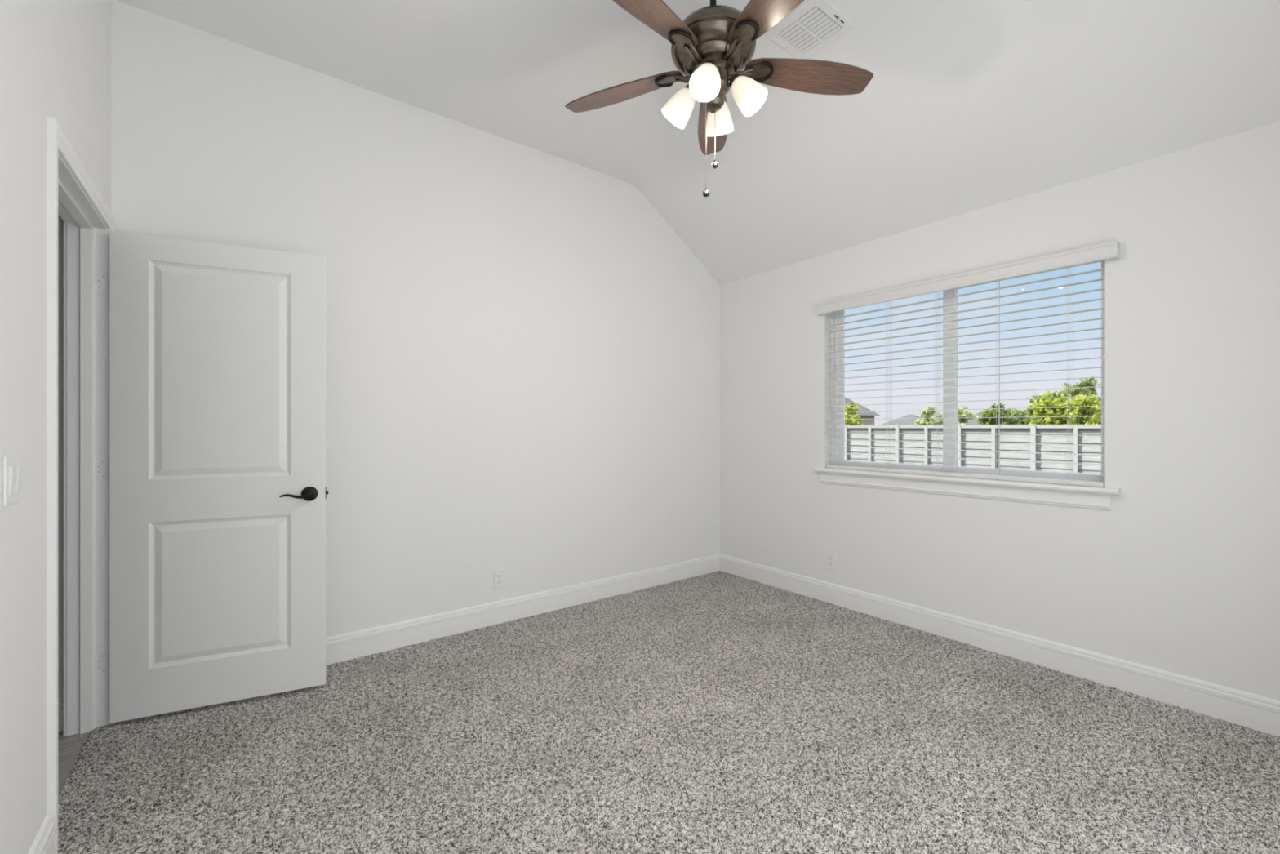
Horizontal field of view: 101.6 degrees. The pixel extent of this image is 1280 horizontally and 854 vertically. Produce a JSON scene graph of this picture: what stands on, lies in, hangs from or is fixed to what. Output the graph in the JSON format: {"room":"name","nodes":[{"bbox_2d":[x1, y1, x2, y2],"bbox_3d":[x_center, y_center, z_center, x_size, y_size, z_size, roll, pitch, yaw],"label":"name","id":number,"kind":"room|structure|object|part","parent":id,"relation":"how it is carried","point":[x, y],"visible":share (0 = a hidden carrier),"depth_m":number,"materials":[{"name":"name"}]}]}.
{"room":"empty bedroom","nodes":[
{"label":"empty bedroom","id":0,"kind":"room"},
{"bbox_2d":[0,0,111,853],"bbox_3d":[-1.222,-0.162,0.791,0.115,3.800,3.816,0,0,-38],"label":"wall","id":1,"kind":"structure","parent":0,"point":[55,55],"depth_m":1.35,"materials":[{"name":"white paint"}]},
{"bbox_2d":[2,453,23,506],"bbox_3d":[-1.498,0.125,1.251,0.012,0.116,0.117,0,0,-38],"label":"light switch","id":2,"kind":"object","parent":1,"relation":"attached to","point":[12,467],"visible":1,"depth_m":1.23,"materials":[{"name":"white plastic"}]},
{"bbox_3d":[-1.483,0.125,1.232,0.002,0.069,0.035,0,0,-38],"label":"switch frame","id":3,"kind":"part","parent":2,"relation":"part of","materials":[{"name":"white plastic"}]},
{"bbox_2d":[27,814,54,853],"bbox_3d":[-0.876,1.175,0.449,0.016,0.150,2.622,0,0,-38],"label":"baseboard","id":4,"kind":"structure","parent":1,"relation":"attached to","point":[43,842],"depth_m":1.44,"materials":[{"name":"white paint"}]},
{"bbox_2d":[47,116,115,853],"bbox_3d":[-2.016,0.182,1.818,0.150,2.132,0.930,0,0,-38],"label":"door frame","id":5,"kind":"structure","parent":1,"relation":"attached to","point":[73,195],"depth_m":2.11,"materials":[{"name":"white paint"}]},
{"bbox_3d":[-2.068,0.181,1.778,0.018,2.130,0.930,0,0,-38],"label":"casing","id":6,"kind":"part","parent":5,"relation":"part of","materials":[{"name":"white paint"}]},
{"bbox_2d":[109,231,328,723],"bbox_3d":[-1.847,0.206,2.332,0.786,2.030,0.139,0,0,-25],"label":"door","id":7,"kind":"structure","parent":5,"relation":"attached to","point":[218,492],"depth_m":2.30,"materials":[{"name":"white paint"}]},
{"bbox_3d":[-1.585,0.318,2.394,0.115,0.024,0.018,0,0,-21],"label":"lever","id":8,"kind":"part","parent":7,"relation":"part of","materials":[{"name":"brown metal"}]},
{"bbox_3d":[-1.540,0.313,2.429,0.068,0.068,0.052,0,0,-25],"label":"handle","id":9,"kind":"part","parent":7,"relation":"part of","materials":[{"name":"brown metal"}]},
{"bbox_2d":[57,0,719,696],"bbox_3d":[-1.489,-0.162,2.928,5.420,3.800,0.145,0,0,-38],"label":"wall","id":10,"kind":"structure","parent":0,"point":[522,353],"depth_m":3.11,"materials":[{"name":"white paint"}]},
{"bbox_2d":[57,695,62,731],"bbox_3d":[-2.976,1.175,1.679,1.540,0.138,0.016,0,0,-38],"label":"baseboard","id":11,"kind":"structure","parent":10,"relation":"attached to","point":[60,698],"depth_m":2.14,"materials":[{"name":"white paint"}]},
{"bbox_2d":[493,568,504,589],"bbox_3d":[-0.891,0.962,3.307,0.072,0.117,0.008,0,0,-38],"label":"wall outlet","id":12,"kind":"object","parent":10,"relation":"attached to","point":[499,575],"visible":1,"depth_m":3.30,"materials":[{"name":"white plastic"}]},
{"bbox_2d":[325,553,720,665],"bbox_3d":[-0.778,1.175,3.389,3.730,0.150,0.016,0,0,-38],"label":"baseboard","id":13,"kind":"structure","parent":10,"relation":"attached to","point":[355,644],"depth_m":3.29,"materials":[{"name":"white paint"}]},
{"bbox_2d":[57,570,1279,853],"bbox_3d":[-0.397,1.278,1.513,5.420,0.082,3.720,0,0,-38],"label":"floor","id":14,"kind":"structure","parent":0,"point":[719,712],"depth_m":1.98,"materials":[{"name":"carpet"}]},
{"bbox_2d":[115,0,1279,284],"bbox_3d":[0.306,-1.621,1.971,3.747,0.782,3.586,0,0,-38],"label":"ceiling","id":15,"kind":"structure","parent":0,"point":[966,106],"depth_m":2.55,"materials":[{"name":"white paint"}]},
{"bbox_2d":[564,0,873,196],"bbox_3d":[0.276,-1.360,1.982,1.258,0.962,1.262,0,0,-38],"label":"ceiling fan","id":16,"kind":"object","parent":15,"relation":"hanging from","point":[712,46],"visible":1,"depth_m":1.99,"materials":[{"name":"brown"}]},
{"bbox_3d":[-0.073,-1.403,2.192,0.530,0.037,0.143,0,0,26],"label":"blade","id":17,"kind":"part","parent":16,"relation":"part of","materials":[{"name":"brown wood"}]},
{"bbox_3d":[0.009,-1.403,1.735,0.143,0.037,0.530,0,0,44],"label":"blade","id":18,"kind":"part","parent":16,"relation":"part of","materials":[{"name":"brown wood"}]},
{"bbox_3d":[0.146,-1.257,2.062,0.120,0.140,0.129,0,0,-38],"label":"lamp shade","id":19,"kind":"part","parent":16,"relation":"part of","materials":[{"name":"white glass"}]},
{"bbox_3d":[0.240,-1.257,1.883,0.129,0.140,0.120,0,0,-38],"label":"lamp shade","id":20,"kind":"part","parent":16,"relation":"part of","materials":[{"name":"white glass"}]},
{"bbox_3d":[0.253,-1.078,1.991,0.007,0.344,0.003,0,0,-38],"label":"pull chain","id":21,"kind":"part","parent":16,"relation":"part of","materials":[{"name":"silver metal"}]},
{"bbox_3d":[0.244,-1.271,1.901,0.066,0.080,0.056,0,0,-38],"label":"bulb","id":22,"kind":"part","parent":16,"relation":"part of","materials":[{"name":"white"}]},
{"bbox_3d":[0.337,-1.403,2.411,0.143,0.037,0.530,0,0,8],"label":"blade","id":23,"kind":"part","parent":16,"relation":"part of","materials":[{"name":"brown wood"}]},
{"bbox_3d":[0.325,-1.257,2.156,0.129,0.140,0.120,0,0,-38],"label":"lamp shade","id":24,"kind":"part","parent":16,"relation":"part of","materials":[{"name":"white glass"}]},
{"bbox_3d":[0.419,-1.257,1.977,0.120,0.140,0.129,0,0,-38],"label":"lamp shade","id":25,"kind":"part","parent":16,"relation":"part of","materials":[{"name":"white glass"}]},
{"bbox_3d":[0.402,-1.271,1.981,0.056,0.080,0.066,0,0,-38],"label":"bulb","id":26,"kind":"part","parent":16,"relation":"part of","materials":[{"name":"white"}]},
{"bbox_3d":[0.469,-1.403,1.671,0.143,0.037,0.530,0,0,-28],"label":"blade","id":27,"kind":"part","parent":16,"relation":"part of","materials":[{"name":"brown wood"}]},
{"bbox_3d":[0.672,-1.403,2.089,0.530,0.037,0.143,0,0,-10],"label":"blade","id":28,"kind":"part","parent":16,"relation":"part of","materials":[{"name":"brown wood"}]},
{"bbox_2d":[763,0,857,59],"bbox_3d":[0.787,-1.831,2.420,0.304,0.020,0.304,0,0,-38],"label":"ceiling vent","id":29,"kind":"object","parent":15,"relation":"in","point":[814,22],"visible":0.99,"depth_m":2.40,"materials":[{"name":"white plastic"}]},
{"bbox_2d":[720,121,1279,700],"bbox_3d":[1.849,-0.162,3.161,0.150,3.800,3.816,0,0,-38],"label":"wall","id":30,"kind":"structure","parent":0,"point":[1181,574],"depth_m":2.49,"materials":[{"name":"white paint"}]},
{"bbox_2d":[826,551,835,570],"bbox_3d":[1.346,0.946,3.683,0.008,0.117,0.072,0,0,-38],"label":"wall outlet","id":31,"kind":"object","parent":30,"relation":"attached to","point":[830,557],"visible":1,"depth_m":3.68,"materials":[{"name":"white plastic"}]},
{"bbox_2d":[813,259,1120,510],"bbox_3d":[1.819,-0.237,3.156,0.192,1.274,1.637,0,0,-38],"label":"window","id":32,"kind":"structure","parent":30,"relation":"in","point":[1062,495],"depth_m":3.13,"materials":[{"name":"white plastic"}]},
{"bbox_3d":[1.659,-0.290,3.441,0.022,1.123,0.776,0,0,-38],"label":"sash","id":33,"kind":"part","parent":32,"relation":"part of","materials":[{"name":"white plastic"}]},
{"bbox_3d":[1.793,0.308,3.135,0.124,0.030,1.637,0,0,-38],"label":"sill","id":34,"kind":"part","parent":32,"relation":"part of","materials":[{"name":"white paint"}]},
{"bbox_2d":[816,240,1119,487],"bbox_3d":[1.793,-0.292,3.120,0.113,1.170,1.604,0,0,-38],"label":"window blind","id":35,"kind":"object","parent":32,"relation":"attached to","point":[1110,250],"visible":0.93,"depth_m":2.99,"materials":[{"name":"white"}]},
{"bbox_3d":[1.618,-0.270,3.395,0.054,1.126,0.014,0,0,-38],"label":"ladder cord","id":36,"kind":"part","parent":35,"relation":"part of","materials":[{"name":"white plastic"}]},
{"bbox_3d":[1.800,-0.270,3.159,0.054,1.126,0.014,0,0,-38],"label":"ladder cord","id":37,"kind":"part","parent":35,"relation":"part of","materials":[{"name":"white plastic"}]},
{"bbox_3d":[1.810,0.282,3.146,0.052,0.022,1.507,0,0,-38],"label":"rail","id":38,"kind":"part","parent":35,"relation":"part of","materials":[{"name":"white"}]},
{"bbox_3d":[1.997,-0.270,2.903,0.054,1.126,0.014,0,0,-38],"label":"ladder cord","id":39,"kind":"part","parent":35,"relation":"part of","materials":[{"name":"white plastic"}]},
{"bbox_3d":[2.188,-0.270,2.656,0.054,1.126,0.014,0,0,-38],"label":"ladder cord","id":40,"kind":"part","parent":35,"relation":"part of","materials":[{"name":"white plastic"}]},
{"bbox_3d":[2.118,-0.296,2.890,0.006,1.075,0.665,0,0,-38],"label":"glass pane","id":41,"kind":"part","parent":32,"relation":"part of","materials":[{"name":"clear glass"}]},
{"bbox_3d":[2.102,-0.290,2.912,0.022,1.123,0.743,0,0,-38],"label":"sash","id":42,"kind":"part","parent":32,"relation":"part of","materials":[{"name":"white plastic"}]},
{"bbox_2d":[720,554,1279,736],"bbox_3d":[1.788,1.175,3.104,0.016,0.150,3.570,0,0,-38],"label":"baseboard","id":43,"kind":"structure","parent":30,"relation":"attached to","point":[1251,710],"depth_m":2.69,"materials":[{"name":"white paint"}]},
{"label":"outside","id":44,"kind":"structure","parent":0,"visible":0},
{"label":"ground","id":45,"kind":"structure","parent":44,"visible":0},
{"bbox_2d":[844,401,863,425],"bbox_3d":[14.039,0.067,35.131,2.008,3.554,2.172,0,0,-38],"label":"tree","id":46,"kind":"object","parent":45,"relation":"on","point":[849,410],"visible":0.44,"depth_m":34.65,"materials":[{"name":"green plant"}]},
{"bbox_2d":[844,397,879,425],"bbox_3d":[18.311,-1.237,54.179,5.500,5.950,10.900,0,0,-38],"label":"house","id":47,"kind":"structure","parent":45,"relation":"on","point":[868,416],"depth_m":50.98,"materials":[{"name":"brick"}]},
{"bbox_2d":[879,414,920,425],"bbox_3d":[33.487,0.088,64.630,5.900,3.300,5.900,0,0,-38],"label":"house","id":48,"kind":"structure","parent":45,"relation":"on","point":[897,421],"depth_m":63.80,"materials":[{"name":"white"}]},
{"bbox_2d":[914,405,942,425],"bbox_3d":[21.380,0.104,38.397,2.196,3.480,2.083,0,0,-38],"label":"tree","id":49,"kind":"object","parent":45,"relation":"on","point":[926,414],"visible":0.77,"depth_m":38.26,"materials":[{"name":"green plant"}]},
{"bbox_2d":[957,404,977,425],"bbox_3d":[22.744,0.147,36.696,1.973,3.389,1.468,0,0,-38],"label":"tree","id":50,"kind":"object","parent":45,"relation":"on","point":[961,413],"visible":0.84,"depth_m":36.58,"materials":[{"name":"green plant"}]},
{"bbox_2d":[844,424,1101,473],"bbox_3d":[12.273,0.846,20.059,0.175,1.885,23.750,0,0,-38],"label":"fence","id":51,"kind":"object","parent":45,"relation":"on","point":[899,433],"visible":0.2,"depth_m":19.14,"materials":[{"name":"paint"}]},
{"bbox_3d":[9.377,0.846,23.787,0.145,1.885,0.150,0,0,-38],"label":"post","id":52,"kind":"part","parent":51,"relation":"part of","materials":[{"name":"grey"}]},
{"bbox_3d":[10.819,0.846,21.919,0.145,1.885,0.150,0,0,-38],"label":"post","id":53,"kind":"part","parent":51,"relation":"part of","materials":[{"name":"grey"}]},
{"bbox_3d":[12.261,0.846,20.050,0.145,1.885,0.150,0,0,-38],"label":"post","id":54,"kind":"part","parent":51,"relation":"part of","materials":[{"name":"grey"}]},
{"bbox_3d":[12.285,-0.014,20.069,0.145,0.125,23.600,0,0,-38],"label":"rail","id":55,"kind":"part","parent":51,"relation":"part of","materials":[{"name":"grey"}]},
{"bbox_3d":[13.703,0.846,18.182,0.145,1.885,0.150,0,0,-38],"label":"post","id":56,"kind":"part","parent":51,"relation":"part of","materials":[{"name":"grey"}]},
{"bbox_2d":[957,408,1011,425],"bbox_3d":[32.054,0.013,46.849,5.900,3.450,6.900,0,0,-38],"label":"house","id":57,"kind":"structure","parent":45,"relation":"on","point":[972,422],"depth_m":46.28,"materials":[{"name":"white"}]},
{"bbox_2d":[977,402,1022,424],"bbox_3d":[22.845,0.139,33.319,2.205,3.409,2.504,0,0,-38],"label":"tree","id":58,"kind":"object","parent":45,"relation":"on","point":[987,412],"visible":0.62,"depth_m":32.88,"materials":[{"name":"green plant"}]},
{"bbox_2d":[1006,416,1014,424],"bbox_3d":[20.661,0.626,29.167,0.854,2.431,0.745,0,0,-3],"label":"conifer","id":59,"kind":"object","parent":45,"relation":"on","point":[1010,422],"visible":0.2,"depth_m":29.12,"materials":[{"name":"green plant"}]},
{"bbox_2d":[1017,408,1031,424],"bbox_3d":[30.343,0.225,40.568,2.714,3.238,3.401,0,0,-38],"label":"tree","id":60,"kind":"object","parent":45,"relation":"on","point":[1024,420],"visible":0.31,"depth_m":40.17,"materials":[{"name":"green plant"}]},
{"bbox_2d":[1026,391,1071,424],"bbox_3d":[28.376,-0.327,36.314,2.733,4.339,2.750,0,0,-38],"label":"tree","id":61,"kind":"object","parent":45,"relation":"on","point":[1029,411],"visible":0.15,"depth_m":36.32,"materials":[{"name":"green plant"}]},
{"bbox_2d":[1027,390,1101,424],"bbox_3d":[24.608,-0.146,29.871,3.131,3.978,4.265,0,0,-38],"label":"tree","id":62,"kind":"object","parent":45,"relation":"on","point":[1076,402],"visible":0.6,"depth_m":29.53,"materials":[{"name":"green plant"}]},
{"bbox_2d":[1060,374,1101,404],"bbox_3d":[32.749,-1.005,39.101,1.988,5.693,3.053,0,0,-38],"label":"tree","id":63,"kind":"object","parent":45,"relation":"on","point":[1087,382],"visible":0.45,"depth_m":38.62,"materials":[{"name":"green plant"}]}
]}

